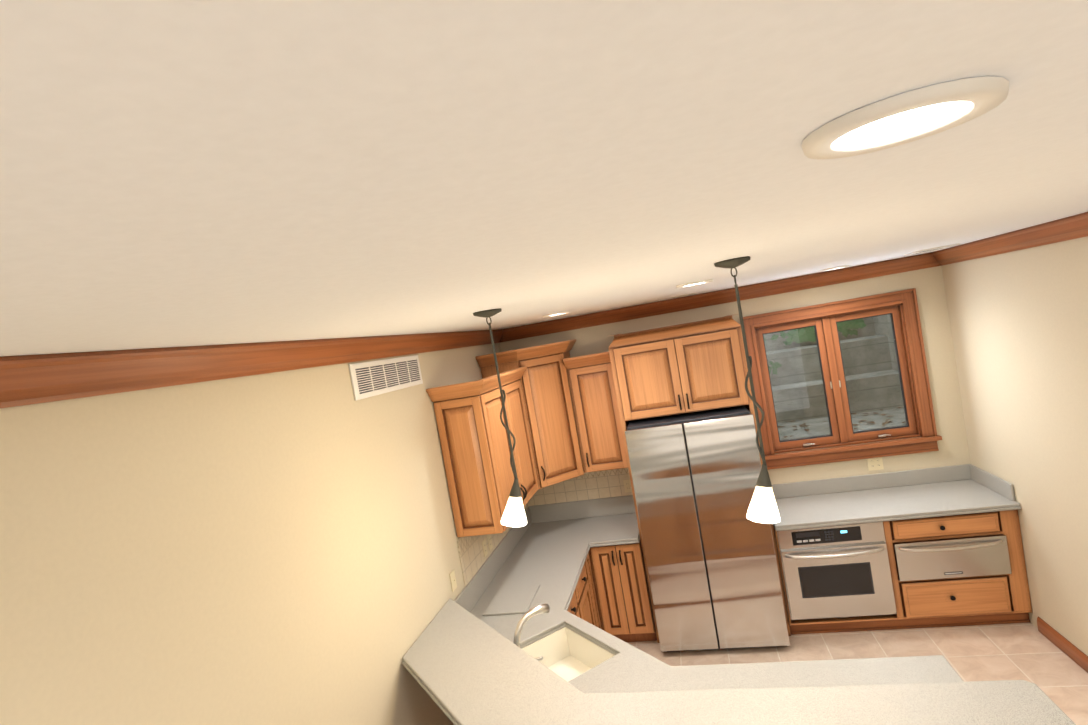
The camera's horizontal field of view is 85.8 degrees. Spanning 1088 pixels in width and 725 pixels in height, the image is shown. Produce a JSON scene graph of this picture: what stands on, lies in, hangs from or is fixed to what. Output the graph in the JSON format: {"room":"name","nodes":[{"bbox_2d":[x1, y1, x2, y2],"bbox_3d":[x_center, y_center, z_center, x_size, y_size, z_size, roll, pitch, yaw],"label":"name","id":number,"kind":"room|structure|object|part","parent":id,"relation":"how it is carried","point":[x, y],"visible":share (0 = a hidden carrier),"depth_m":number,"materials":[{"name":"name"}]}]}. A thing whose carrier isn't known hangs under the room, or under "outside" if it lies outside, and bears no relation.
{"room":"kitchen","nodes":[
{"label":"kitchen","id":0,"kind":"room"},
{"bbox_2d":[0,343,499,724],"bbox_3d":[-0.990,1.316,2.414,0.150,2.790,6.900,-9,2,13],"label":"wall","id":1,"kind":"structure","parent":0,"point":[278,548],"depth_m":2.04,"materials":[{"name":"paint"}]},
{"bbox_2d":[0,329,507,408],"bbox_3d":[-1.097,-0.019,2.340,0.092,0.117,6.598,-9,2,13],"label":"crown molding","id":2,"kind":"structure","parent":1,"relation":"attached to","point":[33,379],"depth_m":1.91,"materials":[{"name":"brown wood"}]},
{"bbox_2d":[349,355,422,400],"bbox_3d":[-0.885,0.073,3.373,0.012,0.187,0.820,-9,2,13],"label":"air vent","id":3,"kind":"object","parent":1,"relation":"in","point":[372,378],"visible":1,"depth_m":3.29,"materials":[{"name":"white metal"}]},
{"bbox_2d":[449,570,456,591],"bbox_3d":[-0.578,1.401,3.758,0.014,0.115,0.070,-9,2,13],"label":"light switch","id":4,"kind":"object","parent":1,"relation":"attached to","point":[453,580],"visible":0.93,"depth_m":3.75,"materials":[{"name":"beige plastic"}]},
{"bbox_2d":[426,367,541,536],"bbox_3d":[-0.396,0.609,4.385,0.335,1.024,1.080,-9,2,13],"label":"upper cabinet","id":5,"kind":"object","parent":1,"relation":"attached to","point":[474,441],"depth_m":3.88,"materials":[{"name":"brown wood"}]},
{"bbox_2d":[450,507,529,630],"bbox_3d":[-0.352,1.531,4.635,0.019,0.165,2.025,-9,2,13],"label":"backsplash","id":6,"kind":"structure","parent":1,"relation":"attached to","point":[459,609],"depth_m":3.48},
{"bbox_2d":[457,503,528,586],"bbox_3d":[-0.369,1.285,4.766,0.006,0.316,1.742,-9,2,13],"label":"tile backsplash","id":7,"kind":"structure","parent":1,"relation":"attached to","point":[470,548],"depth_m":4.13,"materials":[{"name":"beige tile"}]},
{"bbox_2d":[482,539,487,556],"bbox_3d":[-0.439,1.382,4.358,0.008,0.115,0.070,-9,2,13],"label":"electrical outlet","id":8,"kind":"object","parent":7,"relation":"attached to","point":[484,545],"visible":1,"depth_m":4.35,"materials":[{"name":"beige plastic"}]},
{"bbox_2d":[487,534,492,550],"bbox_3d":[-0.413,1.373,4.478,0.008,0.115,0.070,-9,2,13],"label":"electrical outlet","id":9,"kind":"object","parent":7,"relation":"attached to","point":[489,541],"visible":0.98,"depth_m":4.46,"materials":[{"name":"beige plastic"}]},
{"bbox_2d":[475,340,585,487],"bbox_3d":[-0.065,0.453,5.193,0.663,1.184,0.663,-9,2,13],"label":"upper cabinet","id":10,"kind":"object","parent":1,"relation":"attached to","point":[507,358],"depth_m":4.89,"materials":[{"name":"brown wood"}]},
{"bbox_2d":[518,351,585,482],"bbox_3d":[0.064,0.451,4.990,0.325,1.002,0.324,-9,2,13],"label":"upper cabinet","id":11,"kind":"object","parent":1,"relation":"attached to","point":[562,413],"depth_m":4.98,"materials":[{"name":"brown wood"}]},
{"bbox_2d":[0,0,1087,356],"bbox_3d":[0.660,-0.416,1.927,4.087,0.100,6.900,-9,2,13],"label":"ceiling","id":12,"kind":"structure","parent":0,"point":[192,172],"depth_m":0.56,"materials":[{"name":"paint"}]},
{"bbox_2d":[473,308,526,526],"bbox_3d":[-0.191,0.258,2.663,0.162,0.991,0.155,-9,2,13],"label":"pendant light","id":13,"kind":"object","parent":12,"relation":"hanging from","point":[514,515],"visible":1,"depth_m":2.65,"materials":[{"name":"white glass"}]},
{"bbox_3d":[-0.145,0.679,2.665,0.118,0.144,0.119,-9,2,13],"label":"lamp shade","id":14,"kind":"part","parent":13,"relation":"part of","materials":[{"name":"white glass"}]},
{"bbox_2d":[542,311,569,316],"bbox_3d":[0.086,-0.337,4.080,0.200,0.011,0.200,-9,2,13],"label":"recessed light","id":15,"kind":"object","parent":12,"relation":"in","point":[556,314],"visible":1,"depth_m":4.01,"materials":[{"name":"white"}]},
{"bbox_2d":[671,293,695,297],"bbox_3d":[1.140,-0.545,4.788,0.212,0.008,0.212,-9,2,13],"label":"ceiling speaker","id":16,"kind":"object","parent":12,"relation":"attached to","point":[683,295],"visible":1,"depth_m":4.71,"materials":[{"name":"white"}]},
{"bbox_2d":[676,279,712,287],"bbox_3d":[0.828,-0.434,3.223,0.200,0.011,0.200,-9,2,13],"label":"recessed light","id":17,"kind":"object","parent":12,"relation":"in","point":[694,283],"visible":1,"depth_m":3.16,"materials":[{"name":"white"}]},
{"bbox_2d":[714,256,779,523],"bbox_3d":[0.766,0.111,2.187,0.162,0.991,0.155,-9,2,13],"label":"pendant light","id":18,"kind":"object","parent":12,"relation":"hanging from","point":[763,508],"visible":1,"depth_m":2.18,"materials":[{"name":"white glass"}]},
{"bbox_3d":[0.812,0.532,2.188,0.118,0.144,0.119,-9,2,13],"label":"lamp shade","id":19,"kind":"part","parent":18,"relation":"part of","materials":[{"name":"white glass"}]},
{"bbox_2d":[820,265,849,271],"bbox_3d":[2.188,-0.709,4.404,0.200,0.011,0.200,-9,2,13],"label":"recessed light","id":20,"kind":"object","parent":12,"relation":"in","point":[834,268],"visible":0.98,"depth_m":4.34,"materials":[{"name":"white"}]},
{"bbox_2d":[801,76,1008,159],"bbox_3d":[0.399,-0.269,0.660,0.200,0.011,0.200,-9,2,13],"label":"recessed light","id":21,"kind":"object","parent":12,"relation":"in","point":[908,117],"visible":1,"depth_m":0.63,"materials":[{"name":"white"}]},
{"bbox_2d":[904,243,959,255],"bbox_3d":[2.691,-0.782,4.067,0.250,0.012,0.250,-9,2,13],"label":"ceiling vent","id":22,"kind":"object","parent":12,"relation":"in","point":[930,249],"visible":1,"depth_m":3.98,"materials":[{"name":"white"}]},
{"bbox_2d":[582,703,649,724],"bbox_3d":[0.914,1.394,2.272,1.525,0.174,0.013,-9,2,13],"label":"countertop","id":23,"kind":"structure","parent":0,"relation":"attached to","point":[596,713],"depth_m":2.28,"materials":[{"name":"grey stone"}]},
{"bbox_2d":[499,266,970,484],"bbox_3d":[1.624,0.767,5.266,3.787,2.790,0.150,-9,2,13],"label":"wall","id":24,"kind":"structure","parent":0,"point":[928,284],"depth_m":4.88,"materials":[{"name":"paint"}]},
{"bbox_2d":[530,499,593,522],"bbox_3d":[0.381,1.375,5.493,1.059,0.165,0.019,-9,2,13],"label":"backsplash","id":25,"kind":"structure","parent":24,"relation":"attached to","point":[546,513],"depth_m":5.54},
{"bbox_2d":[528,468,632,505],"bbox_3d":[0.349,1.136,5.488,1.054,0.316,0.006,-9,2,13],"label":"tile backsplash","id":26,"kind":"structure","parent":24,"relation":"attached to","point":[595,485],"depth_m":5.48,"materials":[{"name":"beige tile"}]},
{"bbox_2d":[623,480,631,492],"bbox_3d":[0.773,1.138,5.388,0.070,0.115,0.008,-9,2,13],"label":"electrical outlet","id":27,"kind":"object","parent":26,"relation":"attached to","point":[627,486],"visible":1,"depth_m":5.39,"materials":[{"name":"beige plastic"}]},
{"bbox_2d":[566,359,627,472],"bbox_3d":[0.509,0.472,5.236,0.423,0.930,0.336,-9,2,13],"label":"upper cabinet","id":28,"kind":"object","parent":24,"relation":"attached to","point":[592,386],"depth_m":5.08,"materials":[{"name":"brown wood"}]},
{"bbox_2d":[504,252,931,340],"bbox_3d":[1.384,-0.541,5.098,3.570,0.117,0.092,-9,2,13],"label":"crown molding","id":29,"kind":"structure","parent":24,"relation":"attached to","point":[922,261],"depth_m":5.05,"materials":[{"name":"brown wood"}]},
{"bbox_2d":[739,288,941,469],"bbox_3d":[2.483,0.163,4.998,1.420,1.349,0.200,-9,2,13],"label":"window","id":30,"kind":"structure","parent":24,"relation":"in","point":[926,435],"depth_m":4.97,"materials":[{"name":"brown wood"}]},
{"bbox_3d":[2.483,0.150,5.005,1.138,1.083,0.095,-9,2,13],"label":"window sash","id":31,"kind":"part","parent":30,"relation":"part of","materials":[{"name":"brown wood"}]},
{"bbox_2d":[867,457,883,470],"bbox_3d":[2.792,0.850,4.932,0.116,0.115,0.008,-9,2,13],"label":"electrical outlet","id":32,"kind":"object","parent":24,"relation":"attached to","point":[875,463],"visible":0.98,"depth_m":4.93,"materials":[{"name":"beige plastic"}]},
{"bbox_2d":[763,314,905,440],"bbox_3d":[2.865,0.487,6.310,2.500,2.850,2.446,-9,2,13],"label":"well","id":33,"kind":"object","parent":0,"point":[813,368],"depth_m":5.96,"materials":[{"name":"concrete"}]},
{"bbox_2d":[764,319,866,373],"bbox_3d":[2.868,-0.248,6.285,1.340,0.720,0.412,-9,2,13],"label":"ivy","id":34,"kind":"object","parent":33,"relation":"attached to","point":[843,328],"depth_m":6.42,"materials":[{"name":"green plant"}]},
{"bbox_2d":[626,623,1087,724],"bbox_3d":[1.425,2.338,3.294,4.087,0.100,9.500,-9,2,13],"label":"floor","id":35,"kind":"structure","parent":0,"point":[1031,653],"depth_m":4.17,"materials":[{"name":"tile"}]},
{"bbox_2d":[462,551,573,614],"bbox_3d":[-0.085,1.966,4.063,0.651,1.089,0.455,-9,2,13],"label":"countertop","id":36,"kind":"structure","parent":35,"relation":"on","point":[502,581],"depth_m":4.23,"materials":[{"name":"grey stone"}]},
{"bbox_2d":[490,523,585,574],"bbox_3d":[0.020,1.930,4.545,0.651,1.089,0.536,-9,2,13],"label":"countertop","id":37,"kind":"structure","parent":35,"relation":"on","point":[542,538],"depth_m":4.97,"materials":[{"name":"grey stone"}]},
{"bbox_2d":[586,495,638,542],"bbox_3d":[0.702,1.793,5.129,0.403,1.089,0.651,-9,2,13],"label":"countertop","id":38,"kind":"structure","parent":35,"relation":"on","point":[611,517],"depth_m":5.31,"materials":[{"name":"grey stone"}]},
{"bbox_2d":[607,314,790,642],"bbox_3d":[1.282,0.952,4.935,1.043,2.564,0.661,-9,2,13],"label":"surround","id":39,"kind":"object","parent":35,"relation":"on","point":[696,366],"visible":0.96,"depth_m":4.62,"materials":[{"name":"brown wood"}]},
{"bbox_2d":[624,405,789,651],"bbox_3d":[1.322,1.320,4.851,0.959,1.832,0.805,-9,2,13],"label":"fridge","id":40,"kind":"object","parent":35,"relation":"on","point":[711,562],"visible":0.85,"depth_m":4.46,"materials":[{"name":"grey metal"}]},
{"bbox_2d":[650,631,801,724],"bbox_3d":[0.829,1.863,2.532,0.518,1.089,0.659,-9,2,13],"label":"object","id":41,"kind":"structure","parent":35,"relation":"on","point":[742,693],"depth_m":2.29,"materials":[{"name":"grey stone"}]},
{"bbox_2d":[418,519,655,724],"bbox_3d":[0.780,1.469,3.861,2.562,0.040,3.042,-9,2,13],"label":"countertop","id":42,"kind":"structure","parent":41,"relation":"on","point":[611,584],"depth_m":2.93,"materials":[{"name":"grey stone"}]},
{"bbox_2d":[506,599,557,674],"bbox_3d":[-0.066,1.472,3.130,0.207,0.291,0.223,-9,2,13],"label":"faucet","id":43,"kind":"object","parent":42,"relation":"on","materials":[{"name":"silver metal"}]},
{"bbox_2d":[494,623,621,686],"bbox_3d":[0.119,1.712,3.234,0.691,0.197,0.691,-9,2,13],"label":"sink","id":44,"kind":"object","parent":42,"relation":"in","point":[583,652],"depth_m":3.34,"materials":[{"name":"beige ceramic"}]},
{"bbox_2d":[774,520,903,634],"bbox_3d":[2.295,1.652,4.716,0.752,0.860,0.562,-9,2,13],"label":"base cabinet","id":45,"kind":"object","parent":35,"relation":"on","point":[842,579],"depth_m":4.45,"materials":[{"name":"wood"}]},
{"bbox_2d":[772,500,896,619],"bbox_3d":[2.276,1.580,4.684,0.751,0.710,0.621,-9,2,13],"label":"oven","id":46,"kind":"object","parent":45,"relation":"in","point":[836,570],"depth_m":4.44,"materials":[{"name":"silver metal"}]},
{"bbox_2d":[782,658,913,724],"bbox_3d":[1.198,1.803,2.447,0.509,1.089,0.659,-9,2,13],"label":"countertop","id":47,"kind":"structure","parent":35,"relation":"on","point":[839,691],"depth_m":2.18,"materials":[{"name":"grey stone"}]},
{"bbox_2d":[878,655,1017,714],"bbox_3d":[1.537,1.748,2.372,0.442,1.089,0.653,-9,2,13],"label":"countertop","id":48,"kind":"structure","parent":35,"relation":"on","point":[929,685],"depth_m":2.10,"materials":[{"name":"grey stone"}]},
{"bbox_2d":[888,512,1019,628],"bbox_3d":[3.040,1.527,4.599,0.769,0.862,0.648,-9,2,13],"label":"base cabinet","id":49,"kind":"object","parent":35,"relation":"on","point":[928,547],"depth_m":4.28,"materials":[{"name":"brown wood"}]},
{"bbox_2d":[773,480,1019,531],"bbox_3d":[2.646,1.133,4.641,1.650,0.019,0.677,-9,2,13],"label":"countertop","id":50,"kind":"structure","parent":49,"relation":"on","point":[966,498],"depth_m":4.50,"materials":[{"name":"grey stone"}]},
{"bbox_3d":[2.979,1.435,4.269,0.729,0.281,0.100,-9,2,13],"label":"warming drawer","id":51,"kind":"part","parent":49,"relation":"part of","materials":[{"name":"silver metal"}]},
{"bbox_2d":[886,680,1041,724],"bbox_3d":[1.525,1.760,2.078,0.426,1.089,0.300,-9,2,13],"label":"countertop","id":52,"kind":"structure","parent":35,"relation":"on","point":[1025,716],"depth_m":1.96,"materials":[{"name":"grey stone"}]},
{"bbox_2d":[942,236,1087,655],"bbox_3d":[2.799,0.698,1.540,0.150,2.790,6.900,-9,2,13],"label":"wall","id":53,"kind":"structure","parent":0,"point":[1019,323],"depth_m":3.81,"materials":[{"name":"paint"}]},
{"bbox_2d":[932,212,1087,266],"bbox_3d":[2.455,-0.598,1.521,0.092,0.117,6.598,-9,2,13],"label":"crown molding","id":54,"kind":"structure","parent":53,"relation":"attached to","point":[1076,226],"depth_m":3.57,"materials":[{"name":"brown wood"}]},
{"bbox_2d":[1037,617,1087,672],"bbox_3d":[2.870,2.058,1.265,0.016,0.105,5.899,-9,2,13],"label":"baseboard","id":55,"kind":"structure","parent":53,"relation":"attached to","point":[1074,653],"depth_m":3.85,"materials":[{"name":"brown wood"}]}
]}

